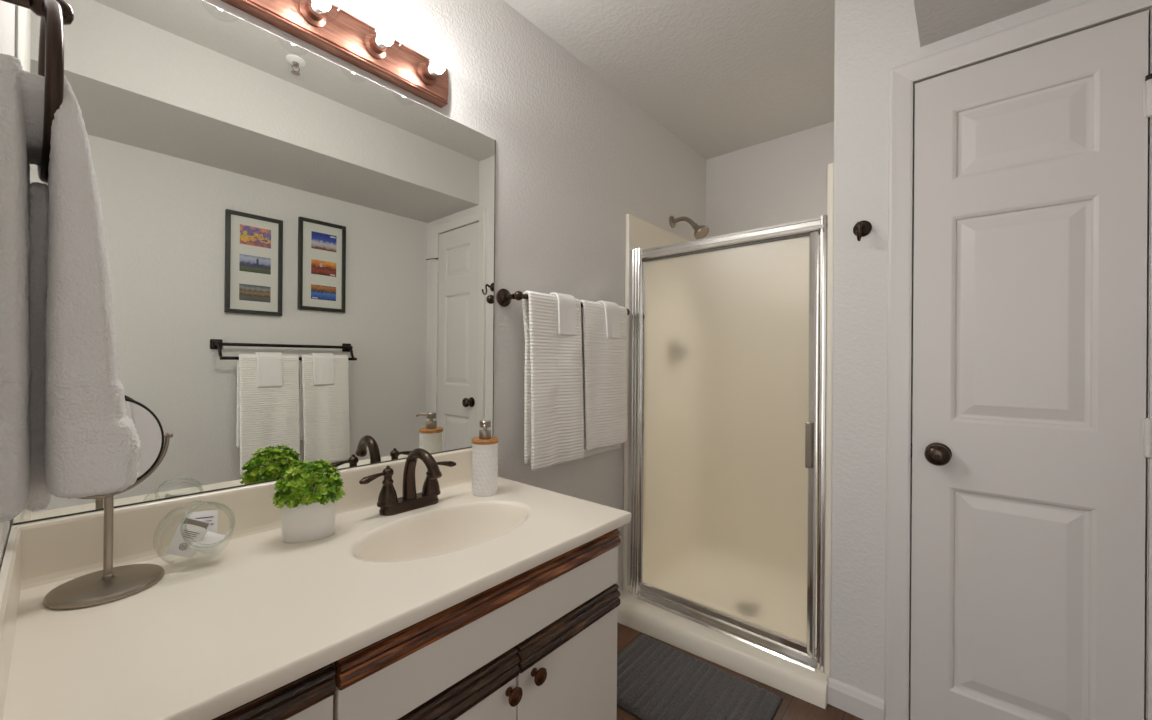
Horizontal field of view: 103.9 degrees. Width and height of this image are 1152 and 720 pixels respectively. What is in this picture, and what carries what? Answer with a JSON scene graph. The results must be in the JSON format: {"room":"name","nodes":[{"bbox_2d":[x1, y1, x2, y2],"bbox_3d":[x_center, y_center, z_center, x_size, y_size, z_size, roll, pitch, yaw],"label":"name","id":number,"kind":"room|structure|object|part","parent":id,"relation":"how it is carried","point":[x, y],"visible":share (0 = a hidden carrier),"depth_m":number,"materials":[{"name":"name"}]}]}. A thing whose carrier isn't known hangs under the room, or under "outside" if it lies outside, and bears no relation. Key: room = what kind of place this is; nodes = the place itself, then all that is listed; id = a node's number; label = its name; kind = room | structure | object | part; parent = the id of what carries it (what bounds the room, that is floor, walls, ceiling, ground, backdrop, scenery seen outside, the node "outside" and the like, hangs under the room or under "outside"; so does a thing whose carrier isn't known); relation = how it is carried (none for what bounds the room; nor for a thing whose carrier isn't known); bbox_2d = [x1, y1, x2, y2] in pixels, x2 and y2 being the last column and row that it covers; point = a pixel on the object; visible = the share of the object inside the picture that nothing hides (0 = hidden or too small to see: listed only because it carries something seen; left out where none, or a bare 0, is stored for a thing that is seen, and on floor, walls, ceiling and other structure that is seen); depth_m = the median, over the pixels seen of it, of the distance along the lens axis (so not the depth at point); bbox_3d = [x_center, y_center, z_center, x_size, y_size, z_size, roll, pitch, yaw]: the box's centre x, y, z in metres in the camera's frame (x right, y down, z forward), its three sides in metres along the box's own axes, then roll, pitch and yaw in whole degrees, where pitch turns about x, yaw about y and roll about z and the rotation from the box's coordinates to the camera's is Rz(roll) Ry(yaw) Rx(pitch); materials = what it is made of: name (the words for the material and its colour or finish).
{"room":"bathroom","nodes":[
{"label":"bathroom","id":0,"kind":"room"},
{"bbox_2d":[0,0,14,570],"bbox_3d":[-1.095,-0.053,0.056,0.730,2.424,1.253,0,0,41],"label":"wall","id":1,"kind":"structure","parent":0,"point":[7,10],"depth_m":0.66,"materials":[{"name":"white paint"}]},
{"bbox_2d":[1,0,73,183],"bbox_3d":[-0.501,-0.264,0.412,0.162,0.194,0.057,0,0,41],"label":"towel ring","id":2,"kind":"object","parent":1,"relation":"attached to","point":[54,14],"visible":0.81,"depth_m":0.38,"materials":[{"name":"brown metal"}]},
{"bbox_2d":[0,53,140,521],"bbox_3d":[-0.491,-0.058,0.431,0.185,0.392,0.103,0,0,41],"label":"hand towel","id":3,"kind":"object","parent":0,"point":[66,431],"visible":0.98,"depth_m":0.38,"materials":[{"name":"white fabric"}]},
{"bbox_2d":[10,0,705,591],"bbox_3d":[-0.266,-0.044,1.649,0.100,2.424,3.347,0,0,41],"label":"wall","id":4,"kind":"structure","parent":0,"point":[575,156],"depth_m":1.73,"materials":[{"name":"white paint"}]},
{"bbox_2d":[11,447,471,589],"bbox_3d":[-0.615,0.341,1.151,0.023,0.112,1.032,0,0,41],"label":"backsplash","id":5,"kind":"structure","parent":4,"relation":"attached to","point":[53,550],"depth_m":0.90,"materials":[{"name":"beige stone"}]},
{"bbox_2d":[13,0,495,524],"bbox_3d":[-0.618,-0.237,1.159,0.006,1.042,1.030,0,0,41],"label":"wall mirror","id":6,"kind":"object","parent":4,"relation":"attached to","point":[300,248],"visible":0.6,"depth_m":1.05,"materials":[{"name":"white mirror"}]},
{"bbox_2d":[221,0,448,107],"bbox_3d":[-0.559,-0.834,1.122,0.136,0.108,0.600,0,0,41],"label":"vanity light bar","id":7,"kind":"object","parent":4,"relation":"attached to","point":[321,24],"visible":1,"depth_m":1.16,"materials":[{"name":"brown wood"}]},
{"bbox_2d":[299,0,325,26],"bbox_3d":[-0.624,-0.834,1.077,0.028,0.060,0.060,0,0,41],"label":"socket","id":8,"kind":"object","parent":7,"relation":"attached to","point":[309,16],"depth_m":1.07,"materials":[{"name":"orange metal"}]},
{"bbox_2d":[364,34,386,58],"bbox_3d":[-0.525,-0.833,1.192,0.028,0.060,0.060,0,0,41],"label":"socket","id":9,"kind":"object","parent":7,"relation":"attached to","point":[372,49],"depth_m":1.18,"materials":[{"name":"orange metal"}]},
{"bbox_2d":[418,63,436,85],"bbox_3d":[-0.426,-0.832,1.307,0.028,0.060,0.060,0,0,41],"label":"socket","id":10,"kind":"object","parent":7,"relation":"attached to","point":[426,77],"depth_m":1.30,"materials":[{"name":"orange metal"}]},
{"bbox_2d":[496,288,629,315],"bbox_3d":[-0.009,-0.216,1.795,0.096,0.064,0.706,0,0,41],"label":"towel bar","id":11,"kind":"object","parent":4,"relation":"attached to","point":[503,296],"visible":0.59,"depth_m":1.56,"materials":[{"name":"brown metal"}]},
{"bbox_2d":[522,291,583,470],"bbox_3d":[-0.076,0.071,1.661,0.065,0.621,0.290,0,0,41],"label":"bath towel","id":12,"kind":"object","parent":11,"relation":"hanging from","point":[553,380],"visible":0.9,"depth_m":1.61,"materials":[{"name":"white fabric"}]},
{"bbox_2d":[550,292,575,335],"bbox_3d":[-0.054,-0.171,1.692,0.070,0.157,0.097,0,0,41],"label":"washcloth","id":13,"kind":"object","parent":12,"relation":"on","point":[566,303],"visible":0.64,"depth_m":1.67,"materials":[{"name":"white fabric"}]},
{"bbox_2d":[580,300,626,456],"bbox_3d":[0.118,0.078,1.886,0.065,0.631,0.304,0,0,41],"label":"bath towel","id":14,"kind":"object","parent":11,"relation":"hanging from","point":[604,359],"visible":0.86,"depth_m":1.85,"materials":[{"name":"white fabric"}]},
{"bbox_2d":[597,300,620,338],"bbox_3d":[0.132,-0.169,1.907,0.071,0.157,0.106,0,0,41],"label":"washcloth","id":15,"kind":"object","parent":14,"relation":"on","point":[612,319],"visible":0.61,"depth_m":1.88,"materials":[{"name":"white fabric"}]},
{"bbox_2d":[669,216,708,239],"bbox_3d":[0.607,-0.714,2.415,0.212,0.159,0.083,0,0,41],"label":"showerhead","id":16,"kind":"object","parent":4,"relation":"attached to","point":[700,232],"visible":0.98,"depth_m":2.39,"materials":[{"name":"silver metal"}]},
{"bbox_3d":[0.584,-0.744,2.442,0.139,0.068,0.023,0,0,41],"label":"arm","id":17,"kind":"part","parent":16,"relation":"part of","materials":[{"name":"silver metal"}]},
{"bbox_2d":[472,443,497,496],"bbox_3d":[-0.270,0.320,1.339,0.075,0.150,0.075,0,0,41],"label":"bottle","id":18,"kind":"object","parent":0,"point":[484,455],"depth_m":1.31,"materials":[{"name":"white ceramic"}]},
{"bbox_2d":[503,0,834,159],"bbox_3d":[0.202,-1.279,0.792,1.917,0.050,4.047,0,0,41],"label":"ceiling","id":19,"kind":"structure","parent":0,"point":[723,77],"depth_m":1.86,"materials":[{"name":"grey paint"}]},
{"bbox_2d":[617,622,862,719],"bbox_3d":[-0.700,1.187,-0.233,1.917,0.050,6.747,0,0,41],"label":"floor","id":20,"kind":"structure","parent":0,"point":[791,707],"depth_m":1.54,"materials":[{"name":"brown wood"}]},
{"bbox_2d":[212,528,620,719],"bbox_3d":[-0.415,0.795,0.976,0.560,0.740,1.032,0,0,41],"label":"vanity cabinet","id":21,"kind":"object","parent":20,"relation":"on","point":[540,643],"visible":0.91,"depth_m":0.89,"materials":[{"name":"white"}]},
{"bbox_3d":[-0.462,0.535,0.550,0.018,0.099,0.306,0,0,41],"label":"drawer","id":22,"kind":"part","parent":21,"relation":"part of","materials":[{"name":"beige laminate"}]},
{"bbox_2d":[0,447,631,719],"bbox_3d":[-0.408,0.406,0.974,0.568,0.239,1.036,0,0,41],"label":"countertop","id":23,"kind":"structure","parent":21,"relation":"on","point":[212,638],"depth_m":0.77,"materials":[{"name":"beige stone"}]},
{"bbox_2d":[43,398,172,609],"bbox_3d":[-0.801,0.226,0.774,0.144,0.328,0.144,1,0,-31],"label":"makeup mirror","id":24,"kind":"object","parent":23,"relation":"on","point":[111,583],"visible":0.5,"depth_m":0.77,"materials":[{"name":"silver metal"}]},
{"bbox_3d":[-0.800,0.299,0.772,0.015,0.150,0.015,0,0,41],"label":"post","id":25,"kind":"part","parent":24,"relation":"part of","materials":[{"name":"silver metal"}]},
{"bbox_2d":[153,501,234,566],"bbox_3d":[-0.722,0.330,0.859,0.122,0.121,0.118,0,0,41],"label":"glass jar","id":26,"kind":"object","parent":23,"relation":"on","point":[226,510],"visible":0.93,"depth_m":0.86,"materials":[{"name":"clear glass"}]},
{"bbox_2d":[166,517,211,558],"bbox_3d":[-0.728,0.334,0.849,0.063,0.076,0.020,0,0,-17],"label":"packet","id":27,"kind":"object","parent":26,"relation":"in","point":[196,529],"visible":0.99,"depth_m":0.85,"materials":[{"name":"white paper"}]},
{"bbox_2d":[184,510,217,532],"bbox_3d":[-0.733,0.319,0.882,0.021,0.049,0.057,0,0,36],"label":"packet","id":28,"kind":"object","parent":26,"relation":"in","point":[212,515],"visible":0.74,"depth_m":0.89,"materials":[{"name":"white paper"}]},
{"bbox_2d":[189,531,224,555],"bbox_3d":[-0.705,0.349,0.864,0.054,0.048,0.031,1,0,-32],"label":"packet","id":29,"kind":"object","parent":26,"relation":"in","point":[210,538],"visible":0.94,"depth_m":0.86,"materials":[{"name":"white paper"}]},
{"bbox_2d":[271,459,345,542],"bbox_3d":[-0.590,0.306,0.999,0.121,0.171,0.145,0,0,41],"label":"potted plant","id":30,"kind":"object","parent":23,"relation":"on","point":[306,516],"visible":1,"depth_m":0.97,"materials":[{"name":"green plant"}]},
{"bbox_3d":[-0.592,0.350,1.000,0.072,0.084,0.101,0,0,41],"label":"pot","id":31,"kind":"part","parent":30,"relation":"part of","materials":[{"name":"white ceramic"}]},
{"bbox_2d":[359,448,455,515],"bbox_3d":[-0.406,0.312,1.174,0.151,0.163,0.272,0,0,41],"label":"faucet","id":32,"kind":"object","parent":23,"relation":"on","point":[388,502],"visible":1,"depth_m":1.17,"materials":[{"name":"brown metal"}]},
{"bbox_3d":[-0.500,0.288,1.134,0.028,0.034,0.088,0,0,34],"label":"lever","id":33,"kind":"part","parent":32,"relation":"part of","materials":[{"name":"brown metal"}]},
{"bbox_3d":[-0.483,0.333,1.159,0.051,0.076,0.051,0,0,41],"label":"handle","id":34,"kind":"part","parent":32,"relation":"part of","materials":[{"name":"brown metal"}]},
{"bbox_3d":[-0.401,0.303,1.177,0.146,0.145,0.037,0,0,36],"label":"spout","id":35,"kind":"part","parent":32,"relation":"part of","materials":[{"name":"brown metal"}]},
{"bbox_3d":[-0.402,0.334,1.253,0.051,0.076,0.051,0,0,41],"label":"handle","id":36,"kind":"part","parent":32,"relation":"part of","materials":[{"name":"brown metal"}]},
{"bbox_3d":[-0.380,0.289,1.273,0.088,0.034,0.028,1,0,-42],"label":"lever","id":37,"kind":"part","parent":32,"relation":"part of","materials":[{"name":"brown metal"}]},
{"bbox_2d":[471,420,498,496],"bbox_3d":[-0.269,0.287,1.338,0.081,0.216,0.079,0,0,41],"label":"soap dispenser","id":38,"kind":"object","parent":23,"relation":"on","point":[484,447],"visible":1,"depth_m":1.31,"materials":[{"name":"white ceramic"}]},
{"bbox_3d":[-0.126,0.538,0.938,0.018,0.099,0.706,0,0,41],"label":"sink panel","id":39,"kind":"part","parent":21,"relation":"part of","materials":[{"name":"beige laminate"}]},
{"bbox_3d":[-0.245,0.859,0.803,0.018,0.424,0.350,0,0,41],"label":"cabinet door","id":40,"kind":"part","parent":21,"relation":"part of","materials":[{"name":"beige laminate"}]},
{"bbox_3d":[-0.126,0.671,0.904,0.028,0.034,0.034,0,0,41],"label":"knob","id":41,"kind":"part","parent":21,"relation":"part of","materials":[{"name":"brown wood"}]},
{"bbox_3d":[-0.080,0.668,0.957,0.028,0.034,0.034,0,0,41],"label":"knob","id":42,"kind":"part","parent":21,"relation":"part of","materials":[{"name":"brown wood"}]},
{"bbox_3d":[-0.012,0.862,1.072,0.018,0.424,0.350,0,0,41],"label":"cabinet door","id":43,"kind":"part","parent":21,"relation":"part of","materials":[{"name":"beige laminate"}]},
{"bbox_2d":[617,634,782,719],"bbox_3d":[0.371,1.162,1.589,0.575,0.021,0.409,0,0,41],"label":"bath mat","id":44,"kind":"object","parent":20,"relation":"on","point":[656,680],"visible":0.94,"depth_m":1.58,"materials":[{"name":"grey fabric"}]},
{"bbox_2d":[617,163,833,708],"bbox_3d":[0.805,0.243,2.141,0.878,1.868,0.996,0,0,41],"label":"shower stall","id":45,"kind":"object","parent":20,"relation":"on","point":[771,670],"visible":0.22,"depth_m":1.72,"materials":[{"name":"beige plastic"}]},
{"bbox_3d":[0.521,0.222,2.467,0.022,1.826,0.873,0,0,41],"label":"panel","id":46,"kind":"part","parent":45,"relation":"part of","materials":[{"name":"beige glass"}]},
{"bbox_2d":[627,214,826,672],"bbox_3d":[0.566,0.292,1.865,0.834,1.615,0.054,0,0,41],"label":"shower door","id":47,"kind":"structure","parent":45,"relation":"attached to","point":[727,400],"depth_m":1.81,"materials":[{"name":"beige glass"}]},
{"bbox_3d":[0.314,0.287,2.096,0.012,1.485,0.018,0,0,41],"label":"rail","id":48,"kind":"part","parent":47,"relation":"part of","materials":[{"name":"silver metal"}]},
{"bbox_3d":[0.576,1.081,1.850,0.742,0.036,0.054,0,0,41],"label":"sill","id":49,"kind":"part","parent":47,"relation":"part of","materials":[{"name":"silver metal"}]},
{"bbox_3d":[0.581,1.047,1.855,0.740,0.030,0.024,0,0,41],"label":"rail","id":50,"kind":"part","parent":47,"relation":"part of","materials":[{"name":"silver metal"}]},
{"bbox_3d":[0.595,-0.458,1.859,0.740,0.009,0.018,0,0,41],"label":"rail","id":51,"kind":"part","parent":47,"relation":"part of","materials":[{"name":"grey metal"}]},
{"bbox_3d":[0.832,0.304,1.614,0.020,0.165,0.018,0,0,41],"label":"pull handle","id":52,"kind":"part","parent":47,"relation":"part of","materials":[{"name":"silver metal"}]},
{"bbox_3d":[0.851,0.301,1.623,0.032,1.517,0.032,0,0,41],"label":"rail","id":53,"kind":"part","parent":47,"relation":"part of","materials":[{"name":"silver metal"}]},
{"bbox_3d":[1.169,0.225,1.909,0.022,1.828,0.870,0,0,41],"label":"panel","id":54,"kind":"part","parent":45,"relation":"part of","materials":[{"name":"beige plastic"}]},
{"bbox_2d":[706,121,833,237],"bbox_3d":[1.483,-0.030,2.284,1.717,2.424,0.100,0,0,41],"label":"wall","id":55,"kind":"structure","parent":0,"point":[782,180],"depth_m":2.56,"materials":[{"name":"white paint"}]},
{"bbox_2d":[914,0,1051,46],"bbox_3d":[0.298,-1.116,0.050,0.599,0.276,3.052,0,0,41],"label":"ceiling","id":56,"kind":"structure","parent":0,"point":[937,20],"depth_m":1.26,"materials":[{"name":"grey paint"}]},
{"bbox_2d":[830,0,1150,719],"bbox_3d":[1.237,-0.033,1.326,0.837,2.424,0.120,0,0,41],"label":"wall","id":57,"kind":"structure","parent":0,"point":[873,37],"depth_m":1.49,"materials":[{"name":"white paint"}]},
{"bbox_2d":[826,673,884,719],"bbox_3d":[0.928,1.134,1.508,0.172,0.086,0.034,0,0,41],"label":"baseboard","id":58,"kind":"structure","parent":57,"relation":"attached to","point":[859,703],"depth_m":1.49,"materials":[{"name":"white wood"}]},
{"bbox_2d":[853,220,871,240],"bbox_3d":[0.922,-0.421,1.464,0.054,0.081,0.086,0,0,41],"label":"robe hook","id":59,"kind":"object","parent":57,"relation":"attached to","point":[863,228],"visible":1,"depth_m":1.48,"materials":[{"name":"brown metal"}]},
{"bbox_3d":[0.912,-0.415,1.455,0.017,0.068,0.058,0,0,41],"label":"hook arm","id":60,"kind":"part","parent":59,"relation":"part of","materials":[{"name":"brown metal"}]},
{"bbox_2d":[884,0,1151,719],"bbox_3d":[1.218,0.126,1.250,0.592,2.106,0.018,0,0,41],"label":"trim","id":61,"kind":"structure","parent":57,"relation":"attached to","point":[1090,13],"depth_m":1.41,"materials":[{"name":"white wood"}]},
{"bbox_2d":[910,10,1151,719],"bbox_3d":[1.242,0.156,1.216,0.551,2.030,0.100,0,0,41],"label":"door","id":62,"kind":"structure","parent":57,"relation":"in","point":[1031,444],"depth_m":1.24,"materials":[{"name":"white wood"}]},
{"bbox_3d":[1.074,0.281,1.340,0.064,0.064,0.063,0,0,41],"label":"knob","id":63,"kind":"part","parent":62,"relation":"part of","materials":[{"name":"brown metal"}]}
]}

